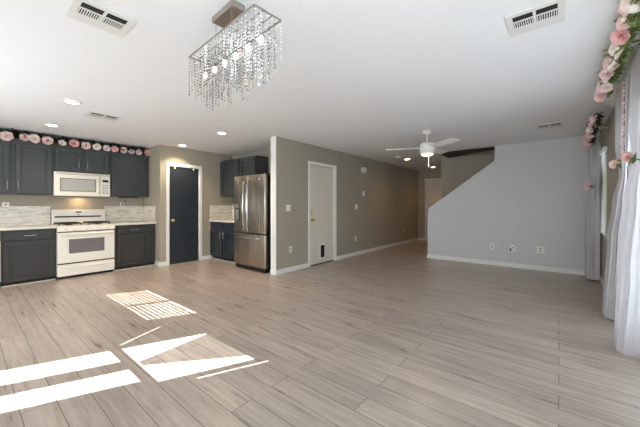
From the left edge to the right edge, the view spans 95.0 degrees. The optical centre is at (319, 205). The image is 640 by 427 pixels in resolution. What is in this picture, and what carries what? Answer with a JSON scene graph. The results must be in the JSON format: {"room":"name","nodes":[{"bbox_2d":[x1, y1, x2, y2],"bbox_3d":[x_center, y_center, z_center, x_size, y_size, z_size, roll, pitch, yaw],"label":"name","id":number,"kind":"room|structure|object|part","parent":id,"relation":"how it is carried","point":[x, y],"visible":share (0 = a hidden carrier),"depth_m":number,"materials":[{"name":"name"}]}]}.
{"room":"open-plan living room","nodes":[
{"label":"open-plan living room","id":0,"kind":"room"},
{"bbox_2d":[0,132,142,225],"bbox_3d":[-5.065,0.002,5.048,0.130,2.440,3.830,0,0,39],"label":"wall","id":1,"kind":"structure","parent":0,"point":[55,203],"depth_m":5.43,"materials":[{"name":"beige paint"}]},
{"bbox_2d":[2,202,9,205],"bbox_3d":[-5.162,-0.013,4.817,0.009,0.075,0.085,0,0,39],"label":"wall outlet","id":2,"kind":"object","parent":1,"relation":"attached to","point":[3,203],"visible":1,"depth_m":4.82,"materials":[{"name":"grey plastic"}]},
{"bbox_2d":[0,138,12,194],"bbox_3d":[-5.168,-0.621,4.500,0.400,0.885,0.608,0,0,39],"label":"upper cabinet","id":3,"kind":"object","parent":1,"relation":"attached to","point":[6,147],"visible":1,"depth_m":4.58,"materials":[{"name":"paint"}]},
{"bbox_3d":[-4.976,-0.596,4.504,0.032,0.795,0.280,0,0,39],"label":"cabinet door","id":4,"kind":"part","parent":3,"relation":"part of","materials":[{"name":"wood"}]},
{"bbox_2d":[0,206,49,225],"bbox_3d":[-5.329,0.175,4.610,0.012,0.322,1.618,0,0,39],"label":"backsplash","id":5,"kind":"structure","parent":1,"relation":"attached to","point":[9,215],"depth_m":4.98,"materials":[{"name":"tile"}]},
{"bbox_2d":[11,138,52,194],"bbox_3d":[-4.826,-0.621,4.920,0.400,0.885,0.473,0,0,39],"label":"upper cabinet","id":6,"kind":"object","parent":1,"relation":"attached to","point":[32,162],"visible":1,"depth_m":4.82,"materials":[{"name":"wood"}]},
{"bbox_2d":[53,143,109,174],"bbox_3d":[-4.418,-0.827,5.420,0.400,0.473,0.813,0,0,39],"label":"upper cabinet","id":7,"kind":"object","parent":1,"relation":"attached to","point":[65,158],"visible":1,"depth_m":5.29,"materials":[{"name":"wood"}]},
{"bbox_3d":[-4.437,-0.801,5.165,0.032,0.383,0.345,0,0,39],"label":"cabinet door","id":8,"kind":"part","parent":7,"relation":"part of","materials":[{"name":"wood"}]},
{"bbox_2d":[0,128,149,155],"bbox_3d":[-4.467,-1.090,5.192,0.262,0.240,2.716,0,0,39],"label":"flower garland","id":9,"kind":"object","parent":7,"relation":"on","point":[6,135],"visible":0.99,"depth_m":5.17,"materials":[{"name":"pink fabric"}]},
{"bbox_2d":[50,171,109,197],"bbox_3d":[-4.402,-0.371,5.406,0.442,0.430,0.804,0,0,39],"label":"microwave","id":10,"kind":"object","parent":7,"relation":"attached to","point":[65,184],"visible":0.98,"depth_m":5.25,"materials":[{"name":"white metal"}]},
{"bbox_3d":[-4.326,-0.355,5.243,0.030,0.370,0.643,0,0,39],"label":"door","id":11,"kind":"part","parent":10,"relation":"part of","materials":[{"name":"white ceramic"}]},
{"bbox_3d":[-4.072,-0.355,5.556,0.028,0.370,0.152,0,0,39],"label":"control panel","id":12,"kind":"part","parent":10,"relation":"part of","materials":[{"name":"white plastic"}]},
{"bbox_3d":[-4.176,-0.801,5.485,0.032,0.383,0.358,0,0,39],"label":"cabinet door","id":13,"kind":"part","parent":7,"relation":"part of","materials":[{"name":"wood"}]},
{"bbox_2d":[109,150,148,196],"bbox_3d":[-3.956,-0.621,6.018,0.363,0.885,0.693,0,0,39],"label":"upper cabinet","id":14,"kind":"object","parent":1,"relation":"attached to","point":[128,173],"visible":0.99,"depth_m":5.89,"materials":[{"name":"wood"}]},
{"bbox_2d":[143,145,232,264],"bbox_3d":[-2.968,0.002,6.847,0.850,2.440,1.810,0,0,39],"label":"wall","id":15,"kind":"structure","parent":0,"point":[159,154],"depth_m":6.23,"materials":[{"name":"beige paint"}]},
{"bbox_2d":[104,206,154,221],"bbox_3d":[-3.848,0.175,5.940,0.630,0.322,0.708,0,0,39],"label":"backsplash","id":16,"kind":"structure","parent":15,"relation":"attached to","point":[112,213],"depth_m":6.14,"materials":[{"name":"tile"}]},
{"bbox_2d":[155,255,211,266],"bbox_3d":[-2.929,1.179,6.368,0.214,0.085,1.144,0,0,39],"label":"baseboard","id":17,"kind":"structure","parent":15,"relation":"attached to","point":[159,264],"depth_m":5.95,"materials":[{"name":"white paint"}]},
{"bbox_2d":[166,162,201,264],"bbox_3d":[-2.904,0.172,6.279,0.167,2.100,0.774,0,0,39],"label":"door","id":18,"kind":"structure","parent":15,"relation":"in","point":[183,181],"depth_m":6.26,"materials":[{"name":"blue paint"}]},
{"bbox_2d":[233,149,270,204],"bbox_3d":[-1.244,0.002,6.533,2.220,2.440,0.120,0,0,39],"label":"wall","id":19,"kind":"structure","parent":0,"point":[266,153],"depth_m":6.50,"materials":[{"name":"beige paint"}]},
{"bbox_2d":[210,205,233,219],"bbox_3d":[-1.874,0.166,6.582,1.180,0.331,0.600,0,0,39],"label":"backsplash","id":20,"kind":"structure","parent":19,"relation":"attached to","point":[217,212],"depth_m":6.94,"materials":[{"name":"tile"}]},
{"bbox_2d":[220,155,267,196],"bbox_3d":[-1.741,-0.623,6.633,1.318,0.840,0.351,0,0,39],"label":"upper cabinet","id":21,"kind":"object","parent":19,"relation":"attached to","point":[252,165],"visible":0.76,"depth_m":6.52,"materials":[{"name":"wood"}]},
{"bbox_3d":[-2.066,-0.616,6.692,0.715,0.795,0.032,0,0,39],"label":"cabinet door","id":22,"kind":"part","parent":21,"relation":"part of","materials":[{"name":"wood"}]},
{"bbox_3d":[-1.548,-0.810,6.270,0.520,0.405,0.032,0,0,39],"label":"cabinet door","id":23,"kind":"part","parent":21,"relation":"part of","materials":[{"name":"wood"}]},
{"bbox_2d":[0,240,639,426],"bbox_3d":[0.295,1.282,5.564,7.930,0.120,11.800,0,0,39],"label":"floor","id":24,"kind":"structure","parent":0,"point":[394,336],"depth_m":2.47,"materials":[{"name":"brown wood"}]},
{"bbox_2d":[0,231,0,281],"bbox_3d":[-5.123,0.799,4.276,0.714,0.845,0.600,0,0,39],"label":"dishwasher","id":25,"kind":"object","parent":24,"relation":"on","point":[0,231],"visible":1,"depth_m":4.31,"materials":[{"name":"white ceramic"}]},
{"bbox_3d":[-4.894,0.782,4.090,0.045,0.480,0.591,0,0,39],"label":"door","id":26,"kind":"part","parent":25,"relation":"part of","materials":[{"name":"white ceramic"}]},
{"bbox_2d":[0,228,55,287],"bbox_3d":[-4.752,0.798,4.760,0.718,0.848,0.608,0,0,39],"label":"base cabinet","id":27,"kind":"object","parent":24,"relation":"on","point":[27,256],"visible":1,"depth_m":4.55,"materials":[{"name":"grey paint"}]},
{"bbox_2d":[0,224,56,230],"bbox_3d":[-5.071,0.355,4.385,0.697,0.037,1.595,0,0,39],"label":"countertop","id":28,"kind":"structure","parent":27,"relation":"on","point":[45,226],"depth_m":4.65,"materials":[{"name":"stone"}]},
{"bbox_3d":[-4.545,1.214,4.592,0.012,0.016,0.608,0,0,39],"label":"shoe molding","id":29,"kind":"part","parent":27,"relation":"part of","materials":[{"name":"white paint"}]},
{"bbox_3d":[-4.516,0.465,4.566,0.030,0.135,0.558,0,0,39],"label":"drawer","id":30,"kind":"part","parent":27,"relation":"part of","materials":[{"name":"grey paint"}]},
{"bbox_3d":[-4.515,0.852,4.566,0.032,0.590,0.558,0,0,39],"label":"cabinet door","id":31,"kind":"part","parent":27,"relation":"part of","materials":[{"name":"grey paint"}]},
{"bbox_2d":[51,209,114,278],"bbox_3d":[-4.277,0.649,5.299,0.743,1.145,0.811,0,0,39],"label":"gas range","id":32,"kind":"object","parent":24,"relation":"on","point":[84,239],"visible":0.96,"depth_m":5.13,"materials":[{"name":"white metal"}]},
{"bbox_2d":[53,223,114,226],"bbox_3d":[-4.276,0.350,5.292,0.625,0.020,0.801,0,0,39],"label":"cooktop","id":33,"kind":"object","parent":32,"relation":"in","point":[54,224],"depth_m":5.17,"materials":[{"name":"white metal"}]},
{"bbox_3d":[-4.050,1.081,5.108,0.038,0.193,0.793,0,0,39],"label":"storage drawer","id":34,"kind":"part","parent":32,"relation":"part of","materials":[{"name":"white metal"}]},
{"bbox_3d":[-4.050,0.708,5.107,0.040,0.508,0.793,0,0,39],"label":"oven door","id":35,"kind":"part","parent":32,"relation":"part of","materials":[{"name":"white metal"}]},
{"bbox_3d":[-4.047,0.399,5.105,0.047,0.077,0.801,0,0,39],"label":"control panel","id":36,"kind":"part","parent":32,"relation":"part of","materials":[{"name":"white metal"}]},
{"bbox_3d":[-4.014,0.487,5.078,0.056,0.028,0.741,0,0,39],"label":"handle","id":37,"kind":"part","parent":32,"relation":"part of","materials":[{"name":"white metal"}]},
{"bbox_2d":[113,224,154,270],"bbox_3d":[-3.822,0.798,5.902,0.718,0.848,0.703,0,0,39],"label":"base cabinet","id":38,"kind":"object","parent":24,"relation":"on","point":[134,245],"visible":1,"depth_m":5.69,"materials":[{"name":"grey paint"}]},
{"bbox_2d":[110,221,155,225],"bbox_3d":[-3.825,0.355,5.914,0.697,0.037,0.719,0,0,39],"label":"countertop","id":39,"kind":"structure","parent":38,"relation":"on","point":[125,222],"depth_m":5.78,"materials":[{"name":"stone"}]},
{"bbox_3d":[-3.608,0.465,5.681,0.030,0.135,0.548,0,0,39],"label":"drawer","id":40,"kind":"part","parent":38,"relation":"part of","materials":[{"name":"grey paint"}]},
{"bbox_3d":[-3.607,0.852,5.680,0.032,0.590,0.548,0,0,39],"label":"cabinet door","id":41,"kind":"part","parent":38,"relation":"part of","materials":[{"name":"grey paint"}]},
{"bbox_3d":[-3.615,1.214,5.734,0.012,0.016,0.703,0,0,39],"label":"shoe molding","id":42,"kind":"part","parent":38,"relation":"part of","materials":[{"name":"white paint"}]},
{"bbox_2d":[210,222,235,263],"bbox_3d":[-1.889,0.794,6.562,1.178,0.855,0.648,0,0,39],"label":"base cabinet","id":43,"kind":"object","parent":24,"relation":"on","point":[221,233],"visible":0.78,"depth_m":6.41,"materials":[{"name":"blue paint"}]},
{"bbox_3d":[-2.317,0.852,6.561,0.480,0.570,0.032,0,0,39],"label":"cabinet door","id":44,"kind":"part","parent":43,"relation":"part of","materials":[{"name":"blue paint"}]},
{"bbox_3d":[-2.313,0.465,6.566,0.480,0.155,0.020,0,0,39],"label":"drawer","id":45,"kind":"part","parent":43,"relation":"part of","materials":[{"name":"blue paint"}]},
{"bbox_2d":[209,219,233,222],"bbox_3d":[-1.879,0.349,6.566,1.188,0.034,0.629,0,0,39],"label":"countertop","id":46,"kind":"structure","parent":43,"relation":"on","point":[220,220],"depth_m":6.45,"materials":[{"name":"stone"}]},
{"bbox_3d":[-2.021,1.214,6.388,1.162,0.016,0.045,0,0,39],"label":"shoe molding","id":47,"kind":"part","parent":43,"relation":"part of","materials":[{"name":"white paint"}]},
{"bbox_3d":[-1.858,0.465,6.195,0.605,0.155,0.020,0,0,39],"label":"drawer","id":48,"kind":"part","parent":43,"relation":"part of","materials":[{"name":"blue paint"}]},
{"bbox_3d":[-1.862,0.852,6.190,0.605,0.570,0.032,0,0,39],"label":"cabinet door","id":49,"kind":"part","parent":43,"relation":"part of","materials":[{"name":"blue paint"}]},
{"bbox_2d":[234,173,270,272],"bbox_3d":[-1.124,0.322,5.777,0.930,1.800,0.860,0,0,39],"label":"refrigerator","id":50,"kind":"object","parent":24,"relation":"on","point":[252,193],"visible":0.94,"depth_m":5.42,"materials":[{"name":"silver metal"}]},
{"bbox_3d":[-1.510,-0.025,5.698,0.432,1.085,0.080,0,0,39],"label":"door","id":51,"kind":"part","parent":50,"relation":"part of","materials":[{"name":"silver metal"}]},
{"bbox_3d":[-1.432,-0.015,5.534,0.026,0.900,0.094,0,0,39],"label":"handle","id":52,"kind":"part","parent":50,"relation":"part of","materials":[{"name":"silver metal"}]},
{"bbox_3d":[-1.368,0.597,5.486,0.794,0.026,0.088,0,0,39],"label":"handle","id":53,"kind":"part","parent":50,"relation":"part of","materials":[{"name":"silver metal"}]},
{"bbox_3d":[-1.347,-0.015,5.464,0.026,0.900,0.094,0,0,39],"label":"handle","id":54,"kind":"part","parent":50,"relation":"part of","materials":[{"name":"silver metal"}]},
{"bbox_3d":[-1.317,0.837,5.541,0.930,0.600,0.080,0,0,39],"label":"freezer drawer","id":55,"kind":"part","parent":50,"relation":"part of","materials":[{"name":"silver metal"}]},
{"bbox_3d":[-1.147,-0.025,5.403,0.492,1.085,0.080,0,0,39],"label":"door","id":56,"kind":"part","parent":50,"relation":"part of","materials":[{"name":"silver metal"}]},
{"bbox_2d":[0,0,639,170],"bbox_3d":[0.295,-1.468,5.564,7.930,0.500,11.800,0,0,39],"label":"ceiling","id":57,"kind":"structure","parent":0,"point":[361,78],"depth_m":2.77,"materials":[{"name":"paint"}]},
{"bbox_2d":[44,123,59,126],"bbox_3d":[-4.060,-1.212,4.442,0.192,0.009,0.192,0,0,39],"label":"recessed light","id":58,"kind":"object","parent":57,"relation":"in","point":[46,124],"visible":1,"depth_m":4.43,"materials":[{"name":"white paint"}]},
{"bbox_2d":[61,99,81,104],"bbox_3d":[-2.908,-1.212,3.437,0.192,0.009,0.192,0,0,39],"label":"recessed light","id":59,"kind":"object","parent":57,"relation":"in","point":[70,101],"visible":1,"depth_m":3.42,"materials":[{"name":"white paint"}]},
{"bbox_2d":[66,0,135,36],"bbox_3d":[-1.417,-1.213,1.902,0.280,0.008,0.310,0,0,39],"label":"ceiling vent","id":60,"kind":"object","parent":57,"relation":"in","point":[88,12],"visible":1,"depth_m":1.89,"materials":[{"name":"white metal"}]},
{"bbox_2d":[83,111,122,121],"bbox_3d":[-2.973,-1.213,4.014,0.320,0.008,0.370,0,0,39],"label":"ceiling vent","id":61,"kind":"object","parent":57,"relation":"in","point":[91,114],"visible":1,"depth_m":4.00,"materials":[{"name":"white metal"}]},
{"bbox_2d":[188,0,281,110],"bbox_3d":[-0.560,-0.917,1.823,0.788,0.599,0.191,0,0,43],"label":"chandelier","id":62,"kind":"object","parent":57,"relation":"hanging from","point":[233,10],"visible":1,"depth_m":1.75,"materials":[{"name":"clear glass"}]},
{"bbox_3d":[-0.560,-1.024,1.823,0.781,0.009,0.181,0,0,43],"label":"frame","id":63,"kind":"part","parent":62,"relation":"part of","materials":[{"name":"silver metal"}]},
{"bbox_2d":[246,27,249,52],"bbox_3d":[-0.417,-0.953,1.690,0.025,0.141,0.026,0,0,39],"label":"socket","id":64,"kind":"object","parent":62,"relation":"attached to","point":[247,49],"depth_m":1.68,"materials":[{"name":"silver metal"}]},
{"bbox_2d":[259,18,263,43],"bbox_3d":[-0.321,-0.953,1.601,0.025,0.141,0.026,0,0,39],"label":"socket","id":65,"kind":"object","parent":62,"relation":"attached to","point":[260,33],"depth_m":1.59,"materials":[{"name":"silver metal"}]},
{"bbox_2d":[386,130,458,166],"bbox_3d":[1.811,-0.920,4.907,1.194,0.594,1.086,0,0,39],"label":"ceiling fan","id":66,"kind":"object","parent":57,"relation":"hanging from","point":[426,148],"visible":1,"depth_m":4.72,"materials":[{"name":"white metal"}]},
{"bbox_3d":[1.387,-0.943,4.893,0.560,0.040,0.136,0,0,14],"label":"blade","id":67,"kind":"part","parent":66,"relation":"part of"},
{"bbox_3d":[2.029,-0.943,5.063,0.560,0.040,0.136,0,0,-44],"label":"blade","id":68,"kind":"part","parent":66,"relation":"part of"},
{"bbox_3d":[1.859,-0.943,4.434,0.136,0.040,0.560,0,0,-16],"label":"blade","id":69,"kind":"part","parent":66,"relation":"part of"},
{"bbox_2d":[505,0,564,36],"bbox_3d":[1.397,-1.213,1.906,0.300,0.008,0.280,0,0,39],"label":"ceiling vent","id":70,"kind":"object","parent":57,"relation":"in","point":[551,12],"visible":1,"depth_m":1.89,"materials":[{"name":"white metal"}]},
{"bbox_2d":[535,121,563,129],"bbox_3d":[3.508,-1.213,4.481,0.340,0.008,0.340,0,0,39],"label":"ceiling vent","id":71,"kind":"object","parent":57,"relation":"in","point":[556,124],"visible":1,"depth_m":4.46,"materials":[{"name":"white metal"}]},
{"bbox_2d":[594,0,639,101],"bbox_3d":[2.130,-1.113,2.056,0.229,0.214,2.177,0,0,39],"label":"flower garland","id":72,"kind":"object","parent":57,"relation":"hanging from","point":[629,10],"visible":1,"depth_m":2.06,"materials":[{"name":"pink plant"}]},
{"bbox_2d":[621,80,624,153],"bbox_3d":[2.597,-0.758,2.512,0.021,0.640,0.044,0,0,39],"label":"string","id":73,"kind":"object","parent":72,"relation":"hanging from","point":[623,82],"visible":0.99,"depth_m":2.51,"materials":[{"name":"fabric"}]},
{"bbox_2d":[276,136,417,269],"bbox_3d":[1.335,0.002,7.838,0.130,2.440,6.820,0,0,39],"label":"wall","id":74,"kind":"structure","parent":0,"point":[389,206],"depth_m":6.92,"materials":[{"name":"beige paint"}]},
{"bbox_2d":[270,269,275,274],"bbox_3d":[-0.827,1.179,5.175,0.146,0.085,0.014,0,0,39],"label":"baseboard","id":75,"kind":"structure","parent":74,"relation":"attached to","point":[273,272],"depth_m":5.17,"materials":[{"name":"white paint"}]},
{"bbox_2d":[271,136,275,269],"bbox_3d":[-0.823,0.002,5.189,0.134,2.440,0.012,0,0,39],"label":"trim","id":76,"kind":"structure","parent":74,"relation":"attached to","point":[273,139],"depth_m":5.18,"materials":[{"name":"white paint"}]},
{"bbox_2d":[286,205,290,210],"bbox_3d":[-0.581,0.048,5.374,0.010,0.118,0.118,0,0,39],"label":"light switch","id":77,"kind":"object","parent":74,"relation":"attached to","point":[288,207],"visible":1,"depth_m":5.38,"materials":[{"name":"white paint"}]},
{"bbox_2d":[308,161,336,266],"bbox_3d":[0.044,0.170,6.184,0.157,2.105,0.943,0,0,39],"label":"door","id":78,"kind":"structure","parent":74,"relation":"in","point":[320,179],"depth_m":6.18,"materials":[{"name":"white paint"}]},
{"bbox_3d":[0.053,0.965,6.193,0.016,0.325,0.200,0,0,39],"label":"pet door frame","id":79,"kind":"part","parent":78,"relation":"part of","materials":[{"name":"white plastic"}]},
{"bbox_2d":[276,238,417,274],"bbox_3d":[1.346,1.179,7.737,0.014,0.085,6.702,0,0,39],"label":"baseboard","id":80,"kind":"structure","parent":74,"relation":"attached to","point":[293,268],"depth_m":6.98,"materials":[{"name":"white paint"}]},
{"bbox_2d":[361,167,366,172],"bbox_3d":[1.129,-0.893,7.438,0.054,0.130,0.220,0,0,39],"label":"door chime","id":81,"kind":"object","parent":74,"relation":"attached to","point":[363,169],"visible":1,"depth_m":7.38,"materials":[{"name":"grey plastic"}]},
{"bbox_2d":[418,169,440,237],"bbox_3d":[5.246,0.002,8.966,4.510,2.440,0.130,0,0,39],"label":"wall","id":82,"kind":"structure","parent":0,"point":[425,174],"depth_m":10.24,"materials":[{"name":"beige paint"}]},
{"bbox_2d":[425,178,440,240],"bbox_3d":[4.061,0.152,9.876,1.035,2.140,0.076,0,0,39],"label":"door","id":83,"kind":"structure","parent":82,"relation":"in","point":[432,187],"depth_m":10.07,"materials":[{"name":"white paint"}]},
{"bbox_2d":[441,150,494,198],"bbox_3d":[4.388,-0.223,6.757,3.050,2.890,0.120,0,0,39],"label":"wall","id":84,"kind":"structure","parent":0,"point":[456,171],"depth_m":7.37,"materials":[{"name":"beige paint"}]},
{"bbox_2d":[428,134,598,270],"bbox_3d":[3.663,0.002,5.954,2.900,2.440,0.100,0,0,39],"label":"wall","id":85,"kind":"structure","parent":0,"point":[533,194],"depth_m":5.69,"materials":[{"name":"grey paint"}]},
{"bbox_2d":[427,254,584,275],"bbox_3d":[3.653,1.179,5.953,2.914,0.085,0.114,0,0,39],"label":"baseboard","id":86,"kind":"structure","parent":85,"relation":"attached to","point":[505,264],"depth_m":5.78,"materials":[{"name":"white paint"}]},
{"bbox_2d":[510,244,515,250],"bbox_3d":[3.797,0.835,5.772,0.115,0.138,0.011,0,0,39],"label":"wall jack","id":87,"kind":"object","parent":85,"relation":"attached to","point":[512,247],"visible":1,"depth_m":5.77,"materials":[{"name":"grey plastic"}]},
{"bbox_2d":[536,246,543,253],"bbox_3d":[4.134,0.837,5.500,0.118,0.125,0.009,0,0,39],"label":"wall outlet","id":88,"kind":"object","parent":85,"relation":"attached to","point":[538,249],"visible":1,"depth_m":5.50,"materials":[{"name":"white plastic"}]},
{"bbox_2d":[599,106,630,279],"bbox_3d":[3.303,-0.248,3.113,0.130,2.940,11.660,0,0,39],"label":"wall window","id":89,"kind":"structure","parent":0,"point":[607,136],"depth_m":4.12,"materials":[{"name":"beige paint"}]},
{"bbox_2d":[599,146,606,234],"bbox_3d":[4.194,-0.207,4.348,0.043,1.252,0.520,0,0,39],"label":"window blind","id":90,"kind":"object","parent":89,"relation":"attached to","point":[603,150],"visible":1,"depth_m":4.29,"materials":[{"name":"white plastic"}]},
{"bbox_3d":[4.149,-1.053,4.347,0.115,0.072,1.581,0,0,39],"label":"curtain rod","id":91,"kind":"object","parent":89,"relation":"attached to","visible":0},
{"bbox_2d":[584,140,600,280],"bbox_3d":[4.469,0.087,4.824,0.172,2.210,0.546,0,0,39],"label":"curtain","id":92,"kind":"object","parent":91,"relation":"hanging from","point":[592,223],"visible":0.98,"depth_m":4.68,"materials":[{"name":"white fabric"}]},
{"bbox_2d":[583,183,593,189],"bbox_3d":[4.352,-0.307,4.739,0.161,0.115,0.149,0,0,-26],"label":"tieback","id":93,"kind":"object","parent":92,"relation":"attached to","point":[586,186],"visible":1,"depth_m":4.74,"materials":[{"name":"pink fabric"}]},
{"bbox_2d":[582,112,603,148],"bbox_3d":[3.909,-1.036,4.195,0.222,0.270,1.536,0,0,39],"label":"flower garland","id":94,"kind":"object","parent":91,"relation":"hanging from","point":[594,122],"visible":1,"depth_m":4.02,"materials":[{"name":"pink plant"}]},
{"bbox_3d":[2.482,-1.138,2.261,0.065,0.022,2.040,0,0,39],"label":"curtain rod","id":95,"kind":"object","parent":89,"relation":"attached to","visible":0},
{"bbox_2d":[602,72,630,319],"bbox_3d":[2.930,0.031,2.902,0.130,2.358,1.060,0,0,39],"label":"curtain","id":96,"kind":"object","parent":95,"relation":"hanging from","point":[613,232],"visible":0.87,"depth_m":2.96,"materials":[{"name":"white fabric"}]},
{"bbox_2d":[609,159,621,168],"bbox_3d":[2.945,-0.406,2.896,0.056,0.102,0.160,0,0,9],"label":"tieback","id":97,"kind":"object","parent":96,"relation":"attached to","point":[613,164],"visible":0.98,"depth_m":2.92,"materials":[{"name":"pink fabric"}]},
{"bbox_2d":[613,47,639,357],"bbox_3d":[2.267,0.031,2.092,0.137,2.358,1.235,0,0,39],"label":"curtain","id":98,"kind":"object","parent":95,"relation":"hanging from","point":[626,340],"visible":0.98,"depth_m":2.29,"materials":[{"name":"white fabric"}]},
{"bbox_2d":[621,152,639,165],"bbox_3d":[2.434,-0.370,2.266,0.073,0.114,0.201,0,0,20],"label":"tieback","id":99,"kind":"object","parent":98,"relation":"attached to","point":[627,156],"visible":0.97,"depth_m":2.33,"materials":[{"name":"pink fabric"}]}
]}

